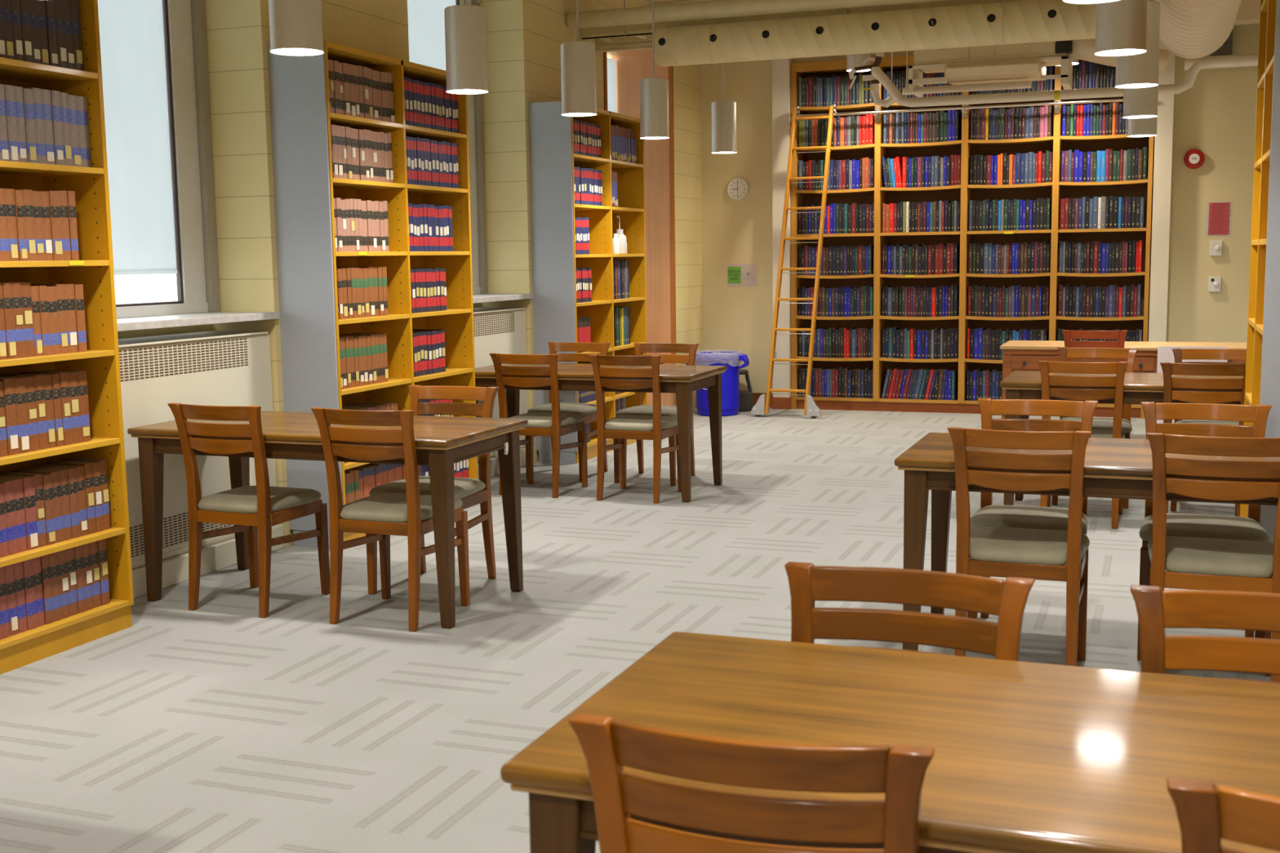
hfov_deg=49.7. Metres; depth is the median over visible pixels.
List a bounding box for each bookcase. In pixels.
[0,0,133,675]
[266,39,478,548]
[528,101,647,463]
[791,55,1154,418]
[1240,0,1279,543]
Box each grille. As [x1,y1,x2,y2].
[118,337,248,381]
[128,511,233,557]
[473,311,514,336]
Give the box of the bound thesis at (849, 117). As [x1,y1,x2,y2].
[847,115,850,146]
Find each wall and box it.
[117,0,702,547]
[700,23,1259,395]
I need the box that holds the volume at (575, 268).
[575,268,577,302]
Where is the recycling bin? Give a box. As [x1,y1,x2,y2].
[686,351,749,416]
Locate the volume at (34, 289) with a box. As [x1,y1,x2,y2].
[31,285,42,355]
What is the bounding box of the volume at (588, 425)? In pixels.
[587,422,590,442]
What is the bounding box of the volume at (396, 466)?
[394,464,399,480]
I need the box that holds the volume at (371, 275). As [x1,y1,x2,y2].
[337,266,374,316]
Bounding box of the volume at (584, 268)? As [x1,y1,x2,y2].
[583,267,586,302]
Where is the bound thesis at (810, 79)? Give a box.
[808,77,812,106]
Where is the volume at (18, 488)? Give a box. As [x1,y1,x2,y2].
[0,477,27,552]
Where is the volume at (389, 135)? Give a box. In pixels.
[383,132,393,182]
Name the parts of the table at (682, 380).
leg, leg, leg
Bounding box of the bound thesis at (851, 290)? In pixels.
[850,288,853,316]
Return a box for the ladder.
[751,104,836,418]
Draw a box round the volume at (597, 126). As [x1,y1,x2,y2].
[595,124,599,157]
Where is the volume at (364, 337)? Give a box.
[350,335,368,385]
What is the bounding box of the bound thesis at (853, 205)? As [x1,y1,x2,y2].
[851,203,859,233]
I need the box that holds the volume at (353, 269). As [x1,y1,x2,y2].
[350,267,357,318]
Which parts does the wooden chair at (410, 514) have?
leg, rail, leg, seat frame, leg, leg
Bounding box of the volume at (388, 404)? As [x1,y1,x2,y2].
[355,401,390,410]
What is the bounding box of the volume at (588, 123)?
[586,121,589,155]
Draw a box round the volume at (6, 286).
[2,282,17,359]
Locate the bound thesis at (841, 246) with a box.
[840,245,847,275]
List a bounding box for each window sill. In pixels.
[116,311,279,331]
[472,293,533,303]
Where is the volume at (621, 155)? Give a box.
[618,126,622,160]
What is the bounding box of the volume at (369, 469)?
[355,466,372,496]
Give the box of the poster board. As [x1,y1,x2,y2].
[1156,346,1227,423]
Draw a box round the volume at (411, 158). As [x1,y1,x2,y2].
[408,137,414,184]
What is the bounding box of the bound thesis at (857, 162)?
[855,160,859,188]
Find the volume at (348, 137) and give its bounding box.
[345,126,352,179]
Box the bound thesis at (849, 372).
[847,368,853,397]
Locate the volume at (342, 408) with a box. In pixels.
[342,408,361,409]
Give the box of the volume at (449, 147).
[447,142,452,187]
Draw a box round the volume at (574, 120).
[573,119,577,153]
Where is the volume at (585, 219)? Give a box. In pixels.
[582,217,586,254]
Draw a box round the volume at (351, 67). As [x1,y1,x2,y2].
[348,63,355,116]
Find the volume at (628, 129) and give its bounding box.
[628,128,631,162]
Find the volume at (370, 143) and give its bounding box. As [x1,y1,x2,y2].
[368,129,373,181]
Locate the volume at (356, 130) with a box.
[355,128,359,179]
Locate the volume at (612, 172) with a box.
[611,171,614,206]
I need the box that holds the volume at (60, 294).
[30,284,68,353]
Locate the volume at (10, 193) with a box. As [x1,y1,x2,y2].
[5,188,19,261]
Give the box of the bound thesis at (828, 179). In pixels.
[826,160,830,190]
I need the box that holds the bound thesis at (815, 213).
[814,205,817,234]
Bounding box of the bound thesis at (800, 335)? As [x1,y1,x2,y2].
[798,327,805,356]
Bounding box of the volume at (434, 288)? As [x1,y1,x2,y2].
[431,268,436,311]
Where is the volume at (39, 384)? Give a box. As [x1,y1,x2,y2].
[0,373,48,449]
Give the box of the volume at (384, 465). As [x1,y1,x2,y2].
[374,462,387,484]
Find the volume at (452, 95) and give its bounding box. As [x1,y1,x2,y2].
[450,93,455,132]
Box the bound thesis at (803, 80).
[801,78,805,106]
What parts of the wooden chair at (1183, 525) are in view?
leg, seat frame, leg, rail, leg, leg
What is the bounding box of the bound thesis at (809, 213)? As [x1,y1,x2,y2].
[808,205,811,234]
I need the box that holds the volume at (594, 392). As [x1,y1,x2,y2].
[593,391,595,400]
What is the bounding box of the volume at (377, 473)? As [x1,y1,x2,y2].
[360,465,380,486]
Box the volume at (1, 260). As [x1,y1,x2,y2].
[0,235,2,261]
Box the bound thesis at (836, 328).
[831,327,839,357]
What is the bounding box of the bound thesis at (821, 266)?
[820,245,826,275]
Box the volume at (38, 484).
[0,471,47,547]
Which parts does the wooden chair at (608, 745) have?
leg, rail, leg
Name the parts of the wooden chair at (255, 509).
leg, rail, leg, leg, seat frame, leg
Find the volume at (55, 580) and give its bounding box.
[49,551,62,621]
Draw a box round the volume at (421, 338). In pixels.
[419,332,424,375]
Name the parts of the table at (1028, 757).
leg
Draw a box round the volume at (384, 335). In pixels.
[354,332,388,382]
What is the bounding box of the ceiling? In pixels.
[644,0,685,4]
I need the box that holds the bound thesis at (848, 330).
[846,328,849,357]
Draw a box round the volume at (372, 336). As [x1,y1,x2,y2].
[340,334,377,383]
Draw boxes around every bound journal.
[613,259,627,297]
[613,260,617,298]
[613,261,616,299]
[613,262,614,299]
[613,306,618,346]
[613,306,628,343]
[613,309,616,346]
[616,260,620,298]
[616,261,618,298]
[616,309,617,346]
[617,306,625,344]
[617,307,623,345]
[617,308,622,345]
[617,309,620,345]
[617,399,619,411]
[619,398,622,409]
[620,260,622,298]
[622,260,623,298]
[622,260,625,297]
[624,261,626,297]
[624,306,626,344]
[626,308,627,344]
[627,261,629,297]
[627,307,630,343]
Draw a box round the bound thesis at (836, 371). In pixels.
[835,368,838,397]
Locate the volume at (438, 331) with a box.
[437,330,442,372]
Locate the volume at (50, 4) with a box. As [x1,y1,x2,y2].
[44,0,58,66]
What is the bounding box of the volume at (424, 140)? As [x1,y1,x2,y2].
[420,137,427,185]
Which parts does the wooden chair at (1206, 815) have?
leg, rail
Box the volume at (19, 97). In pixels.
[13,85,27,162]
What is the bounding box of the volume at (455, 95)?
[454,93,458,133]
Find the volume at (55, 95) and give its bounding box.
[50,89,64,164]
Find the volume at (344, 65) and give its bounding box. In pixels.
[342,62,350,115]
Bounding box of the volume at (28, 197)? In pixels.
[14,189,36,261]
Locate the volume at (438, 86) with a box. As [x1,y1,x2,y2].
[437,84,442,130]
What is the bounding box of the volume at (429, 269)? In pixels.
[428,268,433,311]
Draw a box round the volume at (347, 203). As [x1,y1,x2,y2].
[343,199,351,251]
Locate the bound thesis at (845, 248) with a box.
[843,246,847,275]
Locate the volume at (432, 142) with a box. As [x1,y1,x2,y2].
[430,139,435,186]
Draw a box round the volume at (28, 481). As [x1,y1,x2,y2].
[0,474,38,550]
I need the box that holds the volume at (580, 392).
[579,391,582,403]
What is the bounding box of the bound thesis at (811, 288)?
[810,286,814,315]
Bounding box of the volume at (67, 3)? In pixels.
[62,0,75,69]
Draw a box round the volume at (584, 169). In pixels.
[583,168,586,204]
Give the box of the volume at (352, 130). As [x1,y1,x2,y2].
[350,128,356,179]
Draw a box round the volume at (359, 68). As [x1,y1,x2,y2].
[356,65,364,117]
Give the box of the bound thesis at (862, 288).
[860,285,866,315]
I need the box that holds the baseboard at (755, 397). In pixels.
[752,392,773,407]
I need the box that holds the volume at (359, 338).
[338,335,364,386]
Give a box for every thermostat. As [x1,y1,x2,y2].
[1208,276,1221,291]
[1209,240,1222,255]
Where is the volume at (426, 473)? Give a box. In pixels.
[424,465,428,475]
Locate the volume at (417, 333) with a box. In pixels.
[412,332,420,376]
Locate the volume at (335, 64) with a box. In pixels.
[333,60,340,113]
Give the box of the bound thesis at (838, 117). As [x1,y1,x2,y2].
[836,115,842,146]
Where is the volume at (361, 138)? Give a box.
[358,128,365,180]
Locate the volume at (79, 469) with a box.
[37,464,88,536]
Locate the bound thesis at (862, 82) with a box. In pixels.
[861,75,863,103]
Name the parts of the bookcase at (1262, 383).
shelf, shelf, panel, shelf, panel, shelf, shelf, shelf, panel, shelf, shelf, shelf, panel, shelf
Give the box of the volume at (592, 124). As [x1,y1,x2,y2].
[591,123,594,156]
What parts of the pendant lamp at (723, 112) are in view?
rod, lamp shade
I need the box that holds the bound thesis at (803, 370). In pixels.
[801,368,806,396]
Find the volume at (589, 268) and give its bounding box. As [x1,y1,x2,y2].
[588,267,591,302]
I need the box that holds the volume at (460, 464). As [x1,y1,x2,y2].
[458,461,462,477]
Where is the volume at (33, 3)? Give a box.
[29,0,40,63]
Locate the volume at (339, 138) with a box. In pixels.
[336,124,342,178]
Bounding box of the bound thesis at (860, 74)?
[858,73,863,104]
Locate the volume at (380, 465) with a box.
[364,462,383,484]
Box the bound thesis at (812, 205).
[811,204,817,234]
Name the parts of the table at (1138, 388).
leg, leg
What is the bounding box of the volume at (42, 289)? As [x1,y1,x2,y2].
[38,285,50,355]
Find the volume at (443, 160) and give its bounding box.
[437,141,446,186]
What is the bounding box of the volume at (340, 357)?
[339,337,342,389]
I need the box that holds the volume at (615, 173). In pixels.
[613,172,617,206]
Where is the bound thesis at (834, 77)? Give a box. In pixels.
[832,75,837,104]
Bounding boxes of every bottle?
[612,233,619,253]
[616,215,626,253]
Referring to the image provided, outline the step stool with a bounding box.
[738,368,754,411]
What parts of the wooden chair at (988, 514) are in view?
leg, rail, leg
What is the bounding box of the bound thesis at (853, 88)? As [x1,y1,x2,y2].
[851,74,856,104]
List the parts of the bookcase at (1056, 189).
panel, shelf, shelf, shelf, shelf, shelf, shelf, shelf, shelf, shelf, shelf, shelf, shelf, shelf, shelf, shelf, shelf, shelf, shelf, shelf, shelf, shelf, shelf, shelf, shelf, shelf, shelf, shelf, shelf, shelf, shelf, shelf, panel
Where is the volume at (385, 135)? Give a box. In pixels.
[383,133,389,182]
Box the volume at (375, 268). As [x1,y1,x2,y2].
[373,266,378,315]
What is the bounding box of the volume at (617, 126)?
[616,125,618,160]
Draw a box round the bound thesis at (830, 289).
[828,288,831,316]
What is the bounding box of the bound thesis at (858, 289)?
[857,287,860,315]
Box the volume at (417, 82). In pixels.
[415,80,421,127]
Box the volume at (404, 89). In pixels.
[404,88,405,124]
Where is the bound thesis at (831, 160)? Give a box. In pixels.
[830,159,834,190]
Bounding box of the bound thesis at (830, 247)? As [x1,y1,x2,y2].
[828,245,832,275]
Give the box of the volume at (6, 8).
[2,0,14,59]
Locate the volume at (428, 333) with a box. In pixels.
[426,331,431,374]
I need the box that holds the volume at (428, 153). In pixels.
[426,138,431,186]
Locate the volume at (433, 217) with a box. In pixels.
[426,204,435,251]
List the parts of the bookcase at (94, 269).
panel, shelf, shelf, shelf, shelf, shelf, shelf, shelf, panel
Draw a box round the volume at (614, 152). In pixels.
[613,125,615,159]
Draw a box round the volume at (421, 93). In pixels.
[419,81,424,127]
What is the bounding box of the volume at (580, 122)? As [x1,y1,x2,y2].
[579,120,582,155]
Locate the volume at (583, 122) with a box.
[582,121,585,155]
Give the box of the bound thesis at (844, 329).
[843,327,850,357]
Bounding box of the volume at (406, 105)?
[404,76,408,124]
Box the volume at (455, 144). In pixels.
[454,142,458,188]
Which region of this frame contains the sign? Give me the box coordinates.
[727,263,756,286]
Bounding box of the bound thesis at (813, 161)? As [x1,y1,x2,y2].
[812,160,817,190]
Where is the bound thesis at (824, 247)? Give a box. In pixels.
[822,246,828,275]
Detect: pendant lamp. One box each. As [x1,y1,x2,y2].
[268,0,324,55]
[444,0,488,93]
[560,0,596,116]
[639,0,669,139]
[711,62,737,153]
[846,53,871,71]
[1057,58,1079,66]
[1062,0,1118,4]
[1094,0,1147,56]
[1115,0,1159,88]
[1122,57,1159,118]
[1126,93,1158,137]
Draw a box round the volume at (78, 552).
[74,545,86,613]
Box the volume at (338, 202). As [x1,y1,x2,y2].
[333,197,342,251]
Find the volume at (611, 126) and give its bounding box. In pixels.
[610,124,613,159]
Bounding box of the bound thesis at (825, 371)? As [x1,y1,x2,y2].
[824,368,830,396]
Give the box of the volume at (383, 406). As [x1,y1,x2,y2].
[355,404,386,410]
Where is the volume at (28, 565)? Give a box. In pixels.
[22,558,38,630]
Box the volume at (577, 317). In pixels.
[577,317,577,353]
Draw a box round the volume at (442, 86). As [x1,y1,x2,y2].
[440,85,444,130]
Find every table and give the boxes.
[127,410,528,628]
[475,363,727,502]
[500,631,1279,852]
[893,432,1279,651]
[999,370,1243,505]
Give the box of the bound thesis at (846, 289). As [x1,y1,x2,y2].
[844,286,849,316]
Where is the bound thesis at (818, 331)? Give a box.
[816,328,822,357]
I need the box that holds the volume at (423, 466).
[421,465,424,475]
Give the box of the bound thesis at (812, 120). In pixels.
[811,119,814,146]
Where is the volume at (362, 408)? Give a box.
[342,407,365,410]
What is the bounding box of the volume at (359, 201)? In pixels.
[357,199,363,251]
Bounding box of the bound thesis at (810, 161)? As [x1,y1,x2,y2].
[808,160,812,190]
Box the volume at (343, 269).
[337,267,347,319]
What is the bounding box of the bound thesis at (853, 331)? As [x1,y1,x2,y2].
[851,328,857,357]
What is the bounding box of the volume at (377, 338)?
[344,333,381,382]
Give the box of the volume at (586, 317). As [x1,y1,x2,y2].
[582,316,588,342]
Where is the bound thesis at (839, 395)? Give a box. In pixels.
[837,366,845,397]
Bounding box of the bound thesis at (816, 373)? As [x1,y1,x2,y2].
[814,368,818,396]
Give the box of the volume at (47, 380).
[21,373,56,448]
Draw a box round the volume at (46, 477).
[13,471,56,545]
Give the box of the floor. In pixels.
[0,407,1271,852]
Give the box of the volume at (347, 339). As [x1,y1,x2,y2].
[338,336,351,388]
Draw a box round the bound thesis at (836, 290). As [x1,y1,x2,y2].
[834,287,841,316]
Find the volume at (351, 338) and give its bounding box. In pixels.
[340,336,355,387]
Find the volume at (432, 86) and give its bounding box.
[430,83,435,128]
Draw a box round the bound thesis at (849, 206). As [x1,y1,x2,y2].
[847,204,851,233]
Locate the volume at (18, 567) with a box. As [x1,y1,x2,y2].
[13,561,27,633]
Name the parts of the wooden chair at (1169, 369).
leg, rail, leg, leg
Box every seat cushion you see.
[197,485,321,513]
[340,493,462,522]
[368,475,485,499]
[507,412,583,427]
[527,402,596,416]
[604,415,677,431]
[615,404,677,417]
[969,526,1089,565]
[970,505,1087,534]
[1060,417,1132,433]
[1090,429,1125,438]
[1138,513,1270,542]
[1147,536,1273,577]
[1175,419,1239,425]
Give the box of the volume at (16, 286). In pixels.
[12,282,26,358]
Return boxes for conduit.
[595,40,652,48]
[595,44,653,52]
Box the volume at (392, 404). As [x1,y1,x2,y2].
[363,401,394,410]
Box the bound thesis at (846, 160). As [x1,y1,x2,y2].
[845,159,851,189]
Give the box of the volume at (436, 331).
[412,329,439,373]
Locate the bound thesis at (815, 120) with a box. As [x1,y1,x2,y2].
[814,119,817,146]
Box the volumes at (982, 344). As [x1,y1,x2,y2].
[798,61,1144,400]
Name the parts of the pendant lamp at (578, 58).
rod, lamp shade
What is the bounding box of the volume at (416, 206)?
[415,204,420,251]
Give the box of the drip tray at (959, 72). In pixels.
[943,59,1046,84]
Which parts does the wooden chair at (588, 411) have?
leg, leg, rail, leg, seat frame, leg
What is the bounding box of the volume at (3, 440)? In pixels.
[0,381,8,457]
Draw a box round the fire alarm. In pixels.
[1183,148,1204,168]
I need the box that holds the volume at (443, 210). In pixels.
[441,205,446,251]
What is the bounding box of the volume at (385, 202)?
[378,200,389,251]
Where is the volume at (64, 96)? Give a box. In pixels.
[59,92,72,165]
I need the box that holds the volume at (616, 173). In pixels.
[616,173,617,207]
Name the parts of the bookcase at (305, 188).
panel, panel, shelf, shelf, shelf, shelf, shelf, shelf, panel, panel, shelf, shelf, shelf, shelf, shelf, panel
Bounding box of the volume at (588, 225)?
[584,217,589,254]
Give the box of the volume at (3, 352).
[0,282,7,359]
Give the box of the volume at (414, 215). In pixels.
[412,204,417,251]
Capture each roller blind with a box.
[97,0,177,275]
[407,0,455,70]
[607,57,616,112]
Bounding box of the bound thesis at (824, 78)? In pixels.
[822,76,826,106]
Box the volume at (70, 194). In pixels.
[66,191,79,260]
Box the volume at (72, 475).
[30,466,79,538]
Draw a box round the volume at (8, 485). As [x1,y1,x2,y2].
[0,480,17,555]
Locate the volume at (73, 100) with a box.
[68,94,81,166]
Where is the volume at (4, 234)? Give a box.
[0,188,10,261]
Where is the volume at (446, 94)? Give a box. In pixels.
[443,86,448,131]
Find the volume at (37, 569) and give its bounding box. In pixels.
[33,556,44,626]
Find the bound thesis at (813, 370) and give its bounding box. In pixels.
[812,367,819,396]
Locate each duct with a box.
[653,0,713,5]
[654,0,1096,66]
[1147,0,1241,58]
[1234,0,1260,25]
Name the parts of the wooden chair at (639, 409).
leg, leg, rail, leg, leg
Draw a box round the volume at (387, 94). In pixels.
[383,71,390,121]
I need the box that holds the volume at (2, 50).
[0,0,5,57]
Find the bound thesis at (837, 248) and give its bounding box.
[835,246,839,275]
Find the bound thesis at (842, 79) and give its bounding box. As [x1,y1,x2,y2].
[839,77,844,105]
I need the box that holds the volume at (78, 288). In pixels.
[74,284,87,351]
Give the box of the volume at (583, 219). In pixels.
[582,217,584,254]
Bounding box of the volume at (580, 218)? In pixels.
[579,217,582,254]
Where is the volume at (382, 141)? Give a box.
[378,131,385,182]
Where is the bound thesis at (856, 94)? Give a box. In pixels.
[854,75,858,104]
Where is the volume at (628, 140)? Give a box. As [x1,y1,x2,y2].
[626,128,629,162]
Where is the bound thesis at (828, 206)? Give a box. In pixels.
[826,205,830,233]
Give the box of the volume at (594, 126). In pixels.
[593,124,596,156]
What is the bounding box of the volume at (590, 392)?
[589,391,591,401]
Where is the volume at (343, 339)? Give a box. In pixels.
[338,337,346,388]
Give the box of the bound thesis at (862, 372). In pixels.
[860,368,864,397]
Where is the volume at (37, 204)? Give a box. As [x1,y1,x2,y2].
[30,191,44,261]
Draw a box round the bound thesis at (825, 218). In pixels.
[824,205,826,233]
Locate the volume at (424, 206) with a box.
[422,204,428,251]
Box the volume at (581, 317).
[577,316,583,352]
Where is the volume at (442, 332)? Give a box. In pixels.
[412,328,445,372]
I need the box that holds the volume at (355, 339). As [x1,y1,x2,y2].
[353,337,359,386]
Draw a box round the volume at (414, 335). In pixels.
[412,333,417,377]
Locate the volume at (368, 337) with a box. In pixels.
[366,335,372,384]
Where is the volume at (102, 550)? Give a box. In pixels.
[97,538,110,605]
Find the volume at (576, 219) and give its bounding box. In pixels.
[575,217,578,254]
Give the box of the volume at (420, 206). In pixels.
[414,204,424,251]
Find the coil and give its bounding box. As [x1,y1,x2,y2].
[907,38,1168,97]
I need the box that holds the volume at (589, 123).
[589,123,591,155]
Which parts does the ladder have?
rail, tie rod, tie rod, tie rod, tie rod, tie rod, tie rod, tie rod, tie rod, tie rod, rail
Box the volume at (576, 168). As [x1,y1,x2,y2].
[575,166,578,204]
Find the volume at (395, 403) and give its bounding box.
[368,401,397,410]
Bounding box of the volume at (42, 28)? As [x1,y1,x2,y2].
[36,0,49,65]
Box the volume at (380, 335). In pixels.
[378,333,384,382]
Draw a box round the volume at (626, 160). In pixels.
[625,128,627,161]
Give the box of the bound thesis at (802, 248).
[801,247,804,275]
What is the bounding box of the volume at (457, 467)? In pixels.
[455,462,459,477]
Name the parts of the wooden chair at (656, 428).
leg, leg, rail, seat frame, leg, leg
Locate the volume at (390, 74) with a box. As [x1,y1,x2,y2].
[386,71,394,122]
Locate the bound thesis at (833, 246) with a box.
[832,245,839,275]
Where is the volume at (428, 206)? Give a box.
[426,204,431,251]
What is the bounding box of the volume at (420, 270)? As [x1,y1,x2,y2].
[417,268,423,312]
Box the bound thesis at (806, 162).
[805,161,808,190]
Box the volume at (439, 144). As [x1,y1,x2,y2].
[437,142,442,186]
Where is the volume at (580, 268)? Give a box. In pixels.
[578,267,581,302]
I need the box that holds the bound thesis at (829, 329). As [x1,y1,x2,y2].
[828,327,835,357]
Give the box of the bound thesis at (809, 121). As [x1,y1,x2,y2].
[808,120,811,146]
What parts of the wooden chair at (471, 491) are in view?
leg, leg, rail, seat frame, leg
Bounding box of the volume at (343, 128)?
[341,125,346,178]
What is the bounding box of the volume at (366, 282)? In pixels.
[362,267,369,316]
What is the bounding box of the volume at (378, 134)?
[376,132,382,182]
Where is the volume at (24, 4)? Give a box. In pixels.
[19,0,33,62]
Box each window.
[115,0,220,318]
[455,0,488,294]
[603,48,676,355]
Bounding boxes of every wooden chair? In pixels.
[167,403,329,617]
[311,407,470,631]
[365,385,499,594]
[488,353,587,497]
[524,342,610,481]
[568,713,934,852]
[587,354,681,503]
[613,342,699,485]
[784,561,1035,661]
[947,426,1091,666]
[970,398,1097,617]
[1037,360,1128,528]
[1052,346,1137,508]
[1062,329,1127,418]
[1130,585,1279,684]
[1137,401,1271,660]
[1146,432,1279,682]
[1160,362,1245,516]
[1166,777,1279,852]
[1170,348,1246,511]
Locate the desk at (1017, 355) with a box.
[1000,340,1246,418]
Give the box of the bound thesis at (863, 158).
[862,157,865,188]
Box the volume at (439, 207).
[437,205,443,251]
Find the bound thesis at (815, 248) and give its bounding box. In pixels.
[814,247,817,275]
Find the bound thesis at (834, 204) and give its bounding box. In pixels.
[832,203,837,233]
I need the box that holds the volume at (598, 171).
[597,169,600,205]
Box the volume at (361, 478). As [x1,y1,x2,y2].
[359,470,363,499]
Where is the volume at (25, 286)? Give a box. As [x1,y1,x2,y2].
[12,281,35,356]
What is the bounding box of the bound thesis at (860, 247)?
[857,245,862,275]
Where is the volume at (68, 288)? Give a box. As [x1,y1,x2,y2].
[64,284,78,352]
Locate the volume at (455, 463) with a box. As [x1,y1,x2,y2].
[453,462,455,477]
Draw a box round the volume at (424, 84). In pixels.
[422,82,428,128]
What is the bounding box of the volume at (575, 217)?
[575,217,580,254]
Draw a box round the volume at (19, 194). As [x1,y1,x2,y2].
[14,190,27,261]
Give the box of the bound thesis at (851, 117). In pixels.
[850,115,856,145]
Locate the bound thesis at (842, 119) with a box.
[840,117,844,146]
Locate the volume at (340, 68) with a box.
[338,62,344,114]
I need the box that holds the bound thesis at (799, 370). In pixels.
[798,367,806,396]
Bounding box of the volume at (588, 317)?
[587,316,591,342]
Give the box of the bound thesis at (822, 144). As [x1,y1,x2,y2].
[820,119,824,146]
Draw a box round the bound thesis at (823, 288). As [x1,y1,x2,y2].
[822,286,829,316]
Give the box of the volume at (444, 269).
[443,268,446,310]
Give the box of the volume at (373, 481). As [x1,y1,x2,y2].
[357,466,375,488]
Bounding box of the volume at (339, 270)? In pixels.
[337,268,343,319]
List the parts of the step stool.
post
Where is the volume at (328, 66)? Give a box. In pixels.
[328,66,330,111]
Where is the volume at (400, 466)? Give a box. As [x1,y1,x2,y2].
[398,464,402,479]
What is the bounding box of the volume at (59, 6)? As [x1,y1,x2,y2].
[54,0,66,67]
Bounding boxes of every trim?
[647,363,675,405]
[772,57,792,409]
[1148,49,1175,342]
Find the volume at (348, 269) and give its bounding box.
[346,267,352,318]
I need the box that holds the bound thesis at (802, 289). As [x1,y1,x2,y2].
[800,286,809,315]
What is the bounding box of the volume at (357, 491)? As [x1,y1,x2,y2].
[345,469,359,501]
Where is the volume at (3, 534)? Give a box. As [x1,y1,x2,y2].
[0,483,8,557]
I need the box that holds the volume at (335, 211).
[333,198,337,251]
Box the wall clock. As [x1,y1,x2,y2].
[727,177,748,199]
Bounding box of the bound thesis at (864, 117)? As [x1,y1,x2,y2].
[861,115,866,144]
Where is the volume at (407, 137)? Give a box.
[405,136,410,184]
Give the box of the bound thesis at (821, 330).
[820,328,827,357]
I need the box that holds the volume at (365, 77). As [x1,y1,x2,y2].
[362,66,368,118]
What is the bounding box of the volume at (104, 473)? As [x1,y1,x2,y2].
[61,457,111,529]
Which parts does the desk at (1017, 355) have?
leg, drawer, frame, drawer, drawer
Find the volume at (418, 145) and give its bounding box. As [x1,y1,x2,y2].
[414,137,421,185]
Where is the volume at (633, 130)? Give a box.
[632,129,634,163]
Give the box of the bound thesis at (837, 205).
[835,203,839,233]
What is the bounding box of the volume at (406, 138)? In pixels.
[405,137,407,172]
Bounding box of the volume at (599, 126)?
[598,125,600,157]
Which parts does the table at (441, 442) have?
leg, leg, leg, leg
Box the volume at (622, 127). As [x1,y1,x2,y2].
[622,127,624,161]
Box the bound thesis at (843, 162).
[841,160,845,189]
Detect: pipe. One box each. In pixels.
[566,0,946,29]
[871,52,1257,106]
[902,50,1031,94]
[1184,53,1258,70]
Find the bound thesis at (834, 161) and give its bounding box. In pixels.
[833,160,836,190]
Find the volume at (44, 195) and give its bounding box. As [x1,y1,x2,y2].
[32,191,53,261]
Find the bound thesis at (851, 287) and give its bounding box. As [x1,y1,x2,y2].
[847,286,853,316]
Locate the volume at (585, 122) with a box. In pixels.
[584,121,586,155]
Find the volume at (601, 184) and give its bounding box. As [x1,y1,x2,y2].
[600,170,602,205]
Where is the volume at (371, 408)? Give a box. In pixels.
[342,405,374,410]
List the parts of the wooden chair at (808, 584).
leg, rail, leg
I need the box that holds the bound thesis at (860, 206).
[858,204,862,233]
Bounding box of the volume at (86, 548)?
[82,542,94,610]
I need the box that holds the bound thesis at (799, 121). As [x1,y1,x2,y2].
[798,120,801,146]
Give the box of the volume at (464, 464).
[462,460,466,477]
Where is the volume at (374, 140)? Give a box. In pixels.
[371,131,377,181]
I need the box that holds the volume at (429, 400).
[428,399,433,416]
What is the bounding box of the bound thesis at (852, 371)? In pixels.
[851,368,857,397]
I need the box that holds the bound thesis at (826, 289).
[825,288,829,316]
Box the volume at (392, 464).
[391,463,395,481]
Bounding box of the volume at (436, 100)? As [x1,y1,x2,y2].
[434,84,439,129]
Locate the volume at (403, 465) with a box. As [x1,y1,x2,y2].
[402,464,405,479]
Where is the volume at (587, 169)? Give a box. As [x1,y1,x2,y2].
[586,168,589,204]
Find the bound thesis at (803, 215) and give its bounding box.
[801,206,805,234]
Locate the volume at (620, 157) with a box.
[618,127,621,160]
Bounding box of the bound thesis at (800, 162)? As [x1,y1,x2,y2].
[798,160,805,190]
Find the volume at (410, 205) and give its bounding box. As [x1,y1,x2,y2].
[408,203,413,251]
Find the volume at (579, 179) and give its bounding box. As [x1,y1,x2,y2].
[576,166,580,204]
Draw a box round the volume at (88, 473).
[45,460,96,534]
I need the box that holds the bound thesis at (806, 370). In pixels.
[804,367,813,394]
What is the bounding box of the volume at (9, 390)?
[0,377,19,455]
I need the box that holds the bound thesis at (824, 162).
[822,161,825,181]
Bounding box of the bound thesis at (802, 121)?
[801,120,804,146]
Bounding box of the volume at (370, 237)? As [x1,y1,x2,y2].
[361,200,373,251]
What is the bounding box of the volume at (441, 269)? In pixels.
[439,267,444,311]
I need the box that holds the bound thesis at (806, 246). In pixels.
[804,245,813,275]
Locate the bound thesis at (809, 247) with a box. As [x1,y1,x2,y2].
[808,246,816,275]
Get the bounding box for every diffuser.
[271,48,323,54]
[447,88,487,93]
[562,112,595,115]
[642,137,668,138]
[714,151,736,153]
[1064,0,1111,2]
[1095,48,1145,55]
[1116,83,1157,87]
[1124,115,1155,118]
[1128,134,1155,136]
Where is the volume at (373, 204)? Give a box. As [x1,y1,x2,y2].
[371,201,377,251]
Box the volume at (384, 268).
[382,266,388,315]
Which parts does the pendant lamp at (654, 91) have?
rod, lamp shade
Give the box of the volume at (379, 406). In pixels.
[346,404,381,410]
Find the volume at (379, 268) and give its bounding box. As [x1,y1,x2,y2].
[377,266,383,315]
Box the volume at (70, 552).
[66,547,78,616]
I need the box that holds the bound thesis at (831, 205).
[830,204,833,233]
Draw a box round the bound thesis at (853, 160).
[852,159,856,189]
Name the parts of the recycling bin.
handle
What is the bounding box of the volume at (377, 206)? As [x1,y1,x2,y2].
[371,200,381,251]
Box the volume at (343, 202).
[340,199,346,251]

